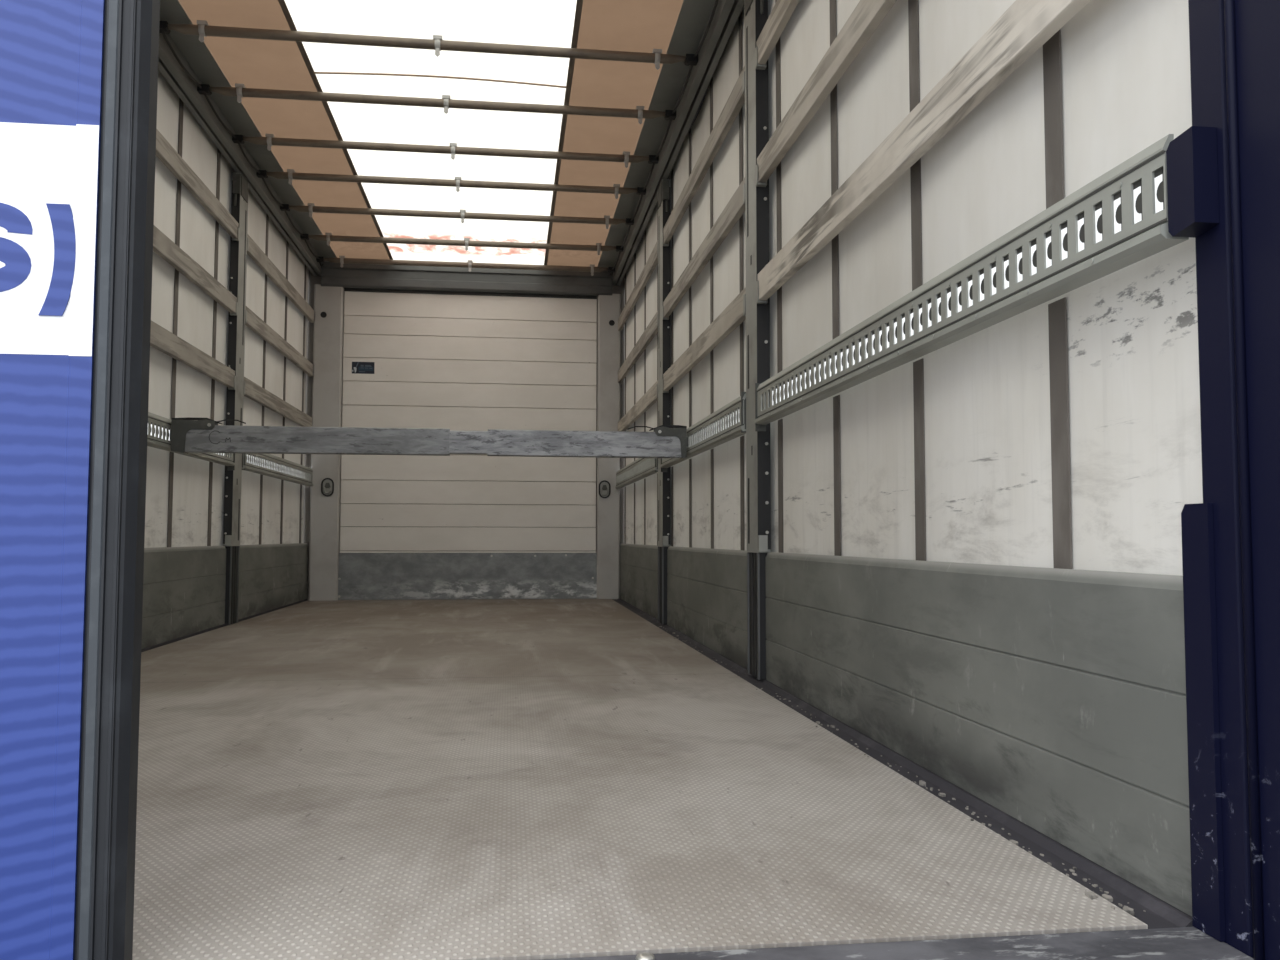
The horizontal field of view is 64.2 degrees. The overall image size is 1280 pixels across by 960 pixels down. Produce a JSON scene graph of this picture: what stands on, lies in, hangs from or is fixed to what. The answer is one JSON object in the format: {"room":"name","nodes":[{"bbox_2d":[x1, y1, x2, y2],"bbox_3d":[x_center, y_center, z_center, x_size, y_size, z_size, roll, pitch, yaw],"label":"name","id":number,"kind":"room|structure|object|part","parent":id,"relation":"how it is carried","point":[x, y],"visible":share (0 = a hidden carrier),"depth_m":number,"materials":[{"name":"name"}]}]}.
{"room":"cargo space","nodes":[
{"label":"cargo space","id":0,"kind":"room"},
{"bbox_2d":[160,0,715,271],"bbox_3d":[-0.943,-1.947,4.824,2.344,0.023,7.178,1,-3,-7],"label":"ceiling","id":1,"kind":"structure","parent":0,"point":[675,27],"depth_m":5.25,"materials":[{"name":"white"}]},
{"bbox_2d":[158,33,320,275],"bbox_3d":[-2.174,-1.908,4.665,0.140,0.170,7.178,1,-3,-7],"label":"roof rail","id":2,"kind":"object","parent":1,"relation":"attached to","point":[182,84],"visible":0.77,"depth_m":5.49,"materials":[{"name":"black metal"}]},
{"bbox_2d":[144,446,224,547],"bbox_3d":[-2.284,0.109,5.148,0.019,0.454,1.246,1,-3,-7],"label":"curtain","id":3,"kind":"object","parent":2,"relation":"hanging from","point":[184,506],"depth_m":5.06,"materials":[{"name":"fabric"}]},
{"bbox_2d":[148,346,226,424],"bbox_3d":[-2.283,-0.418,5.178,0.019,0.298,1.246,1,-3,-7],"label":"curtain","id":4,"kind":"object","parent":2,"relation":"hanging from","point":[176,389],"depth_m":5.04,"materials":[{"name":"fabric"}]},
{"bbox_2d":[151,251,227,365],"bbox_3d":[-2.283,-0.841,5.201,0.019,0.316,1.246,1,-3,-7],"label":"curtain","id":5,"kind":"object","parent":2,"relation":"hanging from","point":[179,306],"depth_m":5.11,"materials":[{"name":"fabric"}]},
{"bbox_2d":[154,156,229,289],"bbox_3d":[-2.282,-1.276,5.226,0.019,0.319,1.246,1,-3,-7],"label":"curtain","id":6,"kind":"object","parent":2,"relation":"hanging from","point":[178,214],"depth_m":5.13,"materials":[{"name":"fabric"}]},
{"bbox_2d":[156,69,235,213],"bbox_3d":[-2.286,-1.696,5.287,0.019,0.277,1.321,1,-3,-7],"label":"curtain","id":7,"kind":"object","parent":2,"relation":"hanging from","point":[175,121],"depth_m":5.16,"materials":[{"name":"fabric"}]},
{"bbox_2d":[243,396,301,426],"bbox_3d":[-2.519,-0.373,7.025,0.019,0.181,1.734,1,-3,-7],"label":"curtain","id":8,"kind":"object","parent":2,"relation":"hanging from","point":[254,414],"depth_m":6.61,"materials":[{"name":"fabric"}]},
{"bbox_2d":[240,470,304,544],"bbox_3d":[-2.530,0.217,7.072,0.019,0.453,1.896,1,-3,-7],"label":"curtain","id":9,"kind":"object","parent":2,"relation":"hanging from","point":[272,509],"depth_m":6.96,"materials":[{"name":"fabric"}]},
{"bbox_2d":[244,325,306,413],"bbox_3d":[-2.528,-0.733,7.126,0.019,0.316,1.895,1,-3,-7],"label":"curtain","id":10,"kind":"object","parent":2,"relation":"hanging from","point":[265,366],"depth_m":7.01,"materials":[{"name":"fabric"}]},
{"bbox_2d":[246,254,307,358],"bbox_3d":[-2.527,-1.168,7.150,0.019,0.319,1.895,1,-3,-7],"label":"curtain","id":11,"kind":"object","parent":2,"relation":"hanging from","point":[264,298],"depth_m":7.03,"materials":[{"name":"fabric"}]},
{"bbox_2d":[247,189,308,302],"bbox_3d":[-2.527,-1.591,7.174,0.019,0.276,1.895,1,-3,-7],"label":"curtain","id":12,"kind":"object","parent":2,"relation":"hanging from","point":[263,231],"depth_m":7.07,"materials":[{"name":"fabric"}]},
{"bbox_2d":[159,20,697,69],"bbox_3d":[-0.900,-1.898,4.478,2.337,0.094,0.052,1,-3,-7],"label":"bow","id":13,"kind":"object","parent":2,"relation":"attached to","point":[202,28],"visible":0.99,"depth_m":4.46,"materials":[{"name":"grey metal"}]},
{"bbox_2d":[162,33,323,266],"bbox_3d":[-2.086,-1.896,4.672,0.012,0.042,6.974,1,-3,-7],"label":"cable","id":14,"kind":"object","parent":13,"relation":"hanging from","point":[163,34],"visible":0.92,"depth_m":5.35,"materials":[{"name":"black plastic"}]},
{"bbox_2d":[197,83,675,123],"bbox_3d":[-0.977,-1.865,5.083,2.337,0.094,0.052,1,-3,-7],"label":"bow","id":15,"kind":"object","parent":2,"relation":"attached to","point":[239,91],"visible":1,"depth_m":5.06,"materials":[{"name":"black metal"}]},
{"bbox_2d":[232,134,658,167],"bbox_3d":[-1.056,-1.830,5.699,2.337,0.094,0.052,1,-3,-7],"label":"bow","id":16,"kind":"object","parent":2,"relation":"attached to","point":[270,140],"visible":0.99,"depth_m":5.68,"materials":[{"name":"black metal"}]},
{"bbox_2d":[316,256,614,275],"bbox_3d":[-1.363,-1.696,8.105,2.337,0.094,0.052,1,-3,-7],"label":"bow","id":17,"kind":"object","parent":2,"relation":"attached to","point":[469,264],"visible":1,"depth_m":8.09,"materials":[{"name":"black metal"}]},
{"bbox_3d":[-0.955,-1.935,4.916,1.201,0.010,0.045,1,-3,-7],"label":"seam cord","id":18,"kind":"part","parent":1,"relation":"part of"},
{"bbox_2d":[256,169,645,198],"bbox_3d":[-1.124,-1.800,6.233,2.337,0.094,0.052,1,-3,-7],"label":"bow","id":19,"kind":"object","parent":1,"relation":"attached to","point":[290,174],"visible":1,"depth_m":6.21,"materials":[{"name":"black metal"}]},
{"bbox_2d":[280,203,633,228],"bbox_3d":[-1.203,-1.766,6.853,2.337,0.094,0.052,1,-3,-7],"label":"bow","id":20,"kind":"object","parent":1,"relation":"attached to","point":[311,208],"visible":1,"depth_m":6.83,"materials":[{"name":"black metal"}]},
{"bbox_2d":[300,233,622,254],"bbox_3d":[-1.286,-1.729,7.505,2.337,0.094,0.052,1,-3,-7],"label":"bow","id":21,"kind":"object","parent":1,"relation":"attached to","point":[328,237],"visible":0.99,"depth_m":7.49,"materials":[{"name":"black metal"}]},
{"bbox_2d":[612,0,743,285],"bbox_3d":[0.287,-1.886,4.977,0.140,0.170,7.178,1,-3,-7],"label":"roof rail","id":22,"kind":"object","parent":1,"relation":"attached to","point":[727,13],"visible":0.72,"depth_m":5.13,"materials":[{"name":"black metal"}]},
{"bbox_2d":[610,0,718,275],"bbox_3d":[0.200,-1.875,4.963,0.012,0.042,6.974,1,-3,-7],"label":"cable","id":23,"kind":"object","parent":22,"relation":"attached to","point":[716,1],"visible":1,"depth_m":5.12,"materials":[{"name":"black plastic"}]},
{"bbox_2d":[624,0,1202,575],"bbox_3d":[0.314,-0.752,4.938,0.018,2.260,7.128,1,-3,-7],"label":"curtain","id":24,"kind":"object","parent":22,"relation":"hanging from","point":[1064,431],"visible":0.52,"depth_m":2.16,"materials":[{"name":"fabric"}]},
{"bbox_2d":[303,270,624,599],"bbox_3d":[-1.398,-0.396,8.292,2.600,2.780,0.062,1,-3,-7],"label":"wall","id":25,"kind":"structure","parent":0,"point":[454,526],"depth_m":8.27,"materials":[{"name":"grey metal"}]},
{"bbox_2d":[141,599,306,651],"bbox_3d":[-2.208,0.762,4.526,0.065,0.042,7.084,1,-3,-7],"label":"trim","id":26,"kind":"structure","parent":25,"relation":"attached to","point":[281,607],"depth_m":5.40,"materials":[{"name":"black metal"}]},
{"bbox_2d":[141,546,225,648],"bbox_3d":[-2.201,0.526,4.627,0.020,0.438,2.252,1,-3,-7],"label":"panel","id":27,"kind":"object","parent":26,"relation":"on","point":[184,587],"visible":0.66,"depth_m":4.97,"materials":[{"name":"grey metal"}]},
{"bbox_2d":[238,543,307,619],"bbox_3d":[-2.504,0.659,7.005,0.020,0.438,2.173,1,-3,-7],"label":"panel","id":28,"kind":"object","parent":26,"relation":"on","point":[271,576],"visible":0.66,"depth_m":6.82,"materials":[{"name":"grey metal"}]},
{"bbox_2d":[352,362,374,373],"bbox_3d":[-2.224,-0.901,8.194,0.177,0.095,0.002,1,-3,-7],"label":"sticker","id":29,"kind":"object","parent":25,"relation":"attached to","point":[357,367],"visible":1,"depth_m":8.20,"materials":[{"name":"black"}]},
{"bbox_2d":[321,262,612,296],"bbox_3d":[-1.391,-1.631,8.322,2.336,0.190,0.100,1,-3,-7],"label":"beam","id":30,"kind":"structure","parent":25,"relation":"attached to","point":[367,276],"depth_m":8.28,"materials":[{"name":"grey metal"}]},
{"bbox_3d":[-1.384,0.772,8.205,2.097,0.373,0.008,1,-3,-7],"label":"kick plate","id":31,"kind":"part","parent":25,"relation":"part of","materials":[{"name":"silver metal"}]},
{"bbox_2d":[614,599,1193,928],"bbox_3d":[0.277,0.789,4.842,0.126,0.033,7.084,1,-3,-7],"label":"trim","id":32,"kind":"structure","parent":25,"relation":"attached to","point":[1158,914],"depth_m":1.86,"materials":[{"name":"black metal"}]},
{"bbox_2d":[620,543,657,618],"bbox_3d":[-0.011,0.680,7.215,0.020,0.446,2.383,1,-3,-7],"label":"panel","id":33,"kind":"object","parent":32,"relation":"on","point":[638,563],"visible":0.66,"depth_m":7.03,"materials":[{"name":"grey metal"}]},
{"bbox_2d":[657,179,670,624],"bbox_3d":[0.140,-0.463,5.996,0.054,2.593,0.250,1,-3,-7],"label":"post","id":34,"kind":"object","parent":32,"relation":"on","point":[664,189],"visible":0.86,"depth_m":5.93,"materials":[{"name":"metal"}]},
{"bbox_2d":[615,458,657,488],"bbox_3d":[-0.040,-0.062,7.218,0.042,0.152,2.305,1,-3,-7],"label":"rail","id":35,"kind":"object","parent":34,"relation":"attached to","point":[641,468],"visible":0.94,"depth_m":7.02,"materials":[{"name":"grey metal"}]},
{"bbox_2d":[618,240,657,330],"bbox_3d":[-0.022,-1.344,7.290,0.026,0.095,2.309,1,-3,-7],"label":"slat","id":36,"kind":"object","parent":34,"relation":"attached to","point":[652,262],"visible":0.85,"depth_m":7.08,"materials":[{"name":"beige wood"}]},
{"bbox_2d":[618,311,657,382],"bbox_3d":[-0.023,-0.912,7.266,0.026,0.096,2.309,1,-3,-7],"label":"slat","id":37,"kind":"object","parent":34,"relation":"attached to","point":[651,330],"visible":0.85,"depth_m":7.06,"materials":[{"name":"beige wood"}]},
{"bbox_2d":[618,380,657,430],"bbox_3d":[-0.024,-0.488,7.242,0.026,0.100,2.309,1,-3,-7],"label":"slat","id":38,"kind":"object","parent":34,"relation":"attached to","point":[649,398],"visible":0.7,"depth_m":6.97,"materials":[{"name":"beige wood"}]},
{"bbox_3d":[0.155,-0.672,5.910,0.047,2.090,0.007,1,-3,-7],"label":"plate","id":39,"kind":"part","parent":34,"relation":"part of","materials":[{"name":"black metal"}]},
{"bbox_2d":[667,546,746,668],"bbox_3d":[0.297,0.545,4.803,0.020,0.446,2.092,1,-3,-7],"label":"panel","id":40,"kind":"object","parent":32,"relation":"on","point":[707,587],"visible":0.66,"depth_m":4.59,"materials":[{"name":"grey metal"}]},
{"bbox_2d":[742,0,770,679],"bbox_3d":[0.428,-0.589,3.737,0.054,2.593,0.230,1,-3,-7],"label":"post","id":41,"kind":"object","parent":32,"relation":"on","point":[755,77],"visible":0.88,"depth_m":3.69,"materials":[{"name":"metal"}]},
{"bbox_2d":[660,392,745,471],"bbox_3d":[0.265,-0.187,4.830,0.042,0.170,2.063,1,-3,-7],"label":"rail","id":42,"kind":"object","parent":41,"relation":"attached to","point":[705,438],"visible":0.62,"depth_m":4.32,"materials":[{"name":"grey metal"}]},
{"bbox_2d":[663,66,744,243],"bbox_3d":[0.281,-1.477,4.914,0.026,0.095,2.092,1,-3,-7],"label":"slat","id":43,"kind":"object","parent":41,"relation":"attached to","point":[736,100],"visible":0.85,"depth_m":4.64,"materials":[{"name":"beige wood"}]},
{"bbox_2d":[663,178,744,317],"bbox_3d":[0.280,-1.045,4.890,0.026,0.096,2.092,1,-3,-7],"label":"slat","id":44,"kind":"object","parent":41,"relation":"attached to","point":[735,208],"visible":0.85,"depth_m":4.60,"materials":[{"name":"beige wood"}]},
{"bbox_2d":[663,287,745,390],"bbox_3d":[0.279,-0.621,4.866,0.026,0.100,2.092,1,-3,-7],"label":"slat","id":45,"kind":"object","parent":41,"relation":"attached to","point":[731,317],"visible":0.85,"depth_m":4.58,"materials":[{"name":"beige wood"}]},
{"bbox_3d":[0.442,-0.798,3.662,0.047,2.090,0.007,1,-3,-7],"label":"plate","id":46,"kind":"part","parent":41,"relation":"part of","materials":[{"name":"black metal"}]},
{"bbox_2d":[756,0,799,64],"bbox_3d":[0.580,-1.608,2.564,0.026,0.095,2.298,1,-3,-7],"label":"slat","id":47,"kind":"object","parent":41,"relation":"attached to","point":[782,11],"visible":1,"depth_m":3.47,"materials":[{"name":"beige wood"}]},
{"bbox_2d":[757,0,896,182],"bbox_3d":[0.580,-1.176,2.540,0.026,0.096,2.298,1,-3,-7],"label":"slat","id":48,"kind":"object","parent":41,"relation":"attached to","point":[867,15],"visible":1,"depth_m":2.90,"materials":[{"name":"beige wood"}]},
{"bbox_2d":[757,0,1090,300],"bbox_3d":[0.579,-0.752,2.516,0.026,0.100,2.298,1,-3,-7],"label":"slat","id":49,"kind":"object","parent":41,"relation":"attached to","point":[1025,26],"visible":1,"depth_m":2.15,"materials":[{"name":"beige wood"}]},
{"bbox_2d":[659,626,1145,915],"bbox_3d":[0.383,0.707,3.604,0.068,0.013,4.490,1,-3,-7],"label":"debris","id":50,"kind":"object","parent":32,"relation":"on","point":[1091,895],"visible":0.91,"depth_m":1.60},
{"bbox_2d":[765,552,1191,915],"bbox_3d":[0.595,0.415,2.470,0.020,0.446,2.264,1,-3,-7],"label":"panel","id":51,"kind":"object","parent":32,"relation":"on","point":[1054,698],"visible":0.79,"depth_m":1.80,"materials":[{"name":"grey metal"}]},
{"bbox_2d":[132,599,1147,959],"bbox_3d":[-0.982,0.779,4.682,2.407,0.030,7.084,1,-3,-7],"label":"floor","id":52,"kind":"structure","parent":0,"point":[479,779],"depth_m":1.90,"materials":[{"name":"beige metal"}]},
{"bbox_2d":[223,172,248,624],"bbox_3d":[-2.338,-0.473,5.897,0.054,2.593,0.240,1,-3,-7],"label":"post","id":53,"kind":"object","parent":52,"relation":"on","point":[239,247],"visible":0.89,"depth_m":5.85,"materials":[{"name":"metal"}]},
{"bbox_3d":[-2.329,-0.682,5.816,0.047,2.090,0.007,1,-3,-7],"label":"plate","id":54,"kind":"part","parent":53,"relation":"part of","materials":[{"name":"black metal"}]},
{"bbox_2d":[244,377,311,426],"bbox_3d":[-2.477,-0.504,7.036,0.026,0.100,2.099,1,-3,-7],"label":"slat","id":55,"kind":"object","parent":53,"relation":"attached to","point":[253,391],"visible":0.75,"depth_m":6.82,"materials":[{"name":"beige wood"}]},
{"bbox_2d":[245,306,312,375],"bbox_3d":[-2.476,-0.928,7.059,0.026,0.096,2.099,1,-3,-7],"label":"slat","id":56,"kind":"object","parent":53,"relation":"attached to","point":[256,324],"visible":0.9,"depth_m":6.86,"materials":[{"name":"beige wood"}]},
{"bbox_2d":[247,234,313,321],"bbox_3d":[-2.475,-1.360,7.084,0.026,0.095,2.099,1,-3,-7],"label":"slat","id":57,"kind":"object","parent":53,"relation":"attached to","point":[255,253],"visible":0.9,"depth_m":6.90,"materials":[{"name":"beige wood"}]},
{"bbox_2d":[308,284,343,600],"bbox_3d":[-2.497,-0.306,8.120,0.222,2.514,0.075,1,-3,-7],"label":"pillar","id":58,"kind":"structure","parent":52,"relation":"on","point":[324,538],"depth_m":8.09,"materials":[{"name":"metal"}]},
{"bbox_2d":[242,453,313,485],"bbox_3d":[-2.463,-0.078,7.016,0.042,0.152,2.095,1,-3,-7],"label":"rail","id":59,"kind":"object","parent":58,"relation":"attached to","point":[251,462],"visible":0.99,"depth_m":6.84,"materials":[{"name":"grey metal"}]},
{"bbox_2d":[321,478,333,496],"bbox_3d":[-2.469,0.057,8.059,0.098,0.148,0.015,1,-3,-7],"label":"ring","id":60,"kind":"object","parent":58,"relation":"attached to","point":[327,484],"visible":1,"depth_m":8.06,"materials":[{"name":"black metal"}]},
{"bbox_3d":[-2.470,0.057,8.065,0.074,0.124,0.002,1,-3,-7],"label":"dish","id":61,"kind":"part","parent":60,"relation":"part of","materials":[{"name":"metal"}]},
{"bbox_2d":[596,294,620,598],"bbox_3d":[-0.259,-0.286,8.404,0.186,2.514,0.075,1,-3,-7],"label":"pillar","id":62,"kind":"structure","parent":52,"relation":"on","point":[608,310],"depth_m":8.37,"materials":[{"name":"metal"}]},
{"bbox_2d":[599,480,610,497],"bbox_3d":[-0.289,0.076,8.336,0.098,0.148,0.015,1,-3,-7],"label":"ring","id":63,"kind":"object","parent":62,"relation":"attached to","point":[604,486],"visible":1,"depth_m":8.34,"materials":[{"name":"black metal"}]},
{"bbox_3d":[-0.290,0.076,8.342,0.074,0.124,0.002,1,-3,-7],"label":"dish","id":64,"kind":"part","parent":63,"relation":"part of","materials":[{"name":"metal"}]},
{"bbox_2d":[539,927,1253,959],"bbox_3d":[-0.517,0.619,1.049,2.539,0.124,0.238,1,-3,-7],"label":"sill","id":65,"kind":"structure","parent":52,"relation":"attached to","point":[1179,943],"depth_m":1.24,"materials":[{"name":"metal"}]},
{"bbox_2d":[0,0,159,959],"bbox_3d":[-1.157,-0.737,1.143,1.170,2.720,0.050,1,-3,-7],"label":"door","id":66,"kind":"structure","parent":65,"relation":"attached to","point":[79,78],"depth_m":1.15,"materials":[{"name":"blue paint"}]},
{"bbox_3d":[-0.907,-0.277,1.133,0.571,0.269,0.002,1,-3,-7],"label":"sign panel","id":67,"kind":"part","parent":66,"relation":"part of","materials":[{"name":"white plastic"}]},
{"bbox_2d":[1166,0,1253,958],"bbox_3d":[0.753,-0.737,1.354,0.108,2.870,0.094,1,-3,-7],"label":"post","id":68,"kind":"object","parent":65,"relation":"attached to","point":[1198,185],"visible":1,"depth_m":1.30,"materials":[{"name":"metal"}]},
{"bbox_2d":[754,134,1188,431],"bbox_3d":[0.566,-0.319,2.472,0.042,0.170,2.283,1,-3,-7],"label":"rail","id":69,"kind":"object","parent":68,"relation":"attached to","point":[1145,238],"visible":1,"depth_m":1.79,"materials":[{"name":"grey metal"}]},
{"bbox_3d":[0.724,0.304,1.313,0.008,0.547,0.052,1,-3,-7],"label":"plate","id":70,"kind":"part","parent":68,"relation":"part of","materials":[{"name":"blue paint"}]},
{"bbox_2d":[1224,0,1279,959],"bbox_3d":[0.838,-0.738,0.705,0.052,2.760,1.202,1,-3,-7],"label":"door","id":71,"kind":"structure","parent":68,"relation":"attached to","point":[1252,27],"depth_m":1.23,"materials":[{"name":"blue paint"}]},
{"bbox_3d":[-2.030,-0.608,3.480,0.054,2.593,0.240,1,-3,-7],"label":"post","id":72,"kind":"object","parent":52,"relation":"on","visible":0},
{"bbox_2d":[147,412,235,469],"bbox_3d":[-2.163,-0.201,4.662,0.042,0.170,2.223,1,-3,-7],"label":"rail","id":73,"kind":"object","parent":72,"relation":"attached to","point":[228,459],"visible":0.27,"depth_m":4.63,"materials":[{"name":"grey metal"}]},
{"bbox_2d":[170,417,687,458],"bbox_3d":[-0.960,-0.194,4.833,2.409,0.163,0.067,1,-3,-7],"label":"bar","id":74,"kind":"object","parent":73,"relation":"attached to","point":[187,435],"visible":1,"depth_m":4.80,"materials":[{"name":"metal"}]},
{"bbox_3d":[-2.040,-0.272,4.702,0.213,0.026,0.044,1,-3,-7],"label":"lever","id":75,"kind":"part","parent":74,"relation":"part of","materials":[{"name":"black metal"}]},
{"bbox_3d":[-1.889,-0.270,4.711,0.132,0.019,0.006,1,-3,-7],"label":"release cord","id":76,"kind":"part","parent":74,"relation":"part of","materials":[{"name":"black metal"}]},
{"bbox_3d":[0.136,-0.253,4.979,0.179,0.026,0.044,1,-3,-7],"label":"lever","id":77,"kind":"part","parent":74,"relation":"part of","materials":[{"name":"black metal"}]},
{"bbox_2d":[150,321,234,387],"bbox_3d":[-2.178,-0.635,4.695,0.026,0.100,2.252,1,-3,-7],"label":"slat","id":78,"kind":"object","parent":72,"relation":"attached to","point":[163,340],"visible":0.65,"depth_m":4.99,"materials":[{"name":"beige wood"}]},
{"bbox_2d":[153,226,236,312],"bbox_3d":[-2.178,-1.059,4.719,0.026,0.096,2.252,1,-3,-7],"label":"slat","id":79,"kind":"object","parent":72,"relation":"attached to","point":[163,246],"visible":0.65,"depth_m":5.02,"materials":[{"name":"beige wood"}]},
{"bbox_2d":[156,128,238,238],"bbox_3d":[-2.177,-1.491,4.743,0.026,0.095,2.252,1,-3,-7],"label":"slat","id":80,"kind":"object","parent":72,"relation":"attached to","point":[165,152],"visible":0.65,"depth_m":5.04,"materials":[{"name":"beige wood"}]}
]}

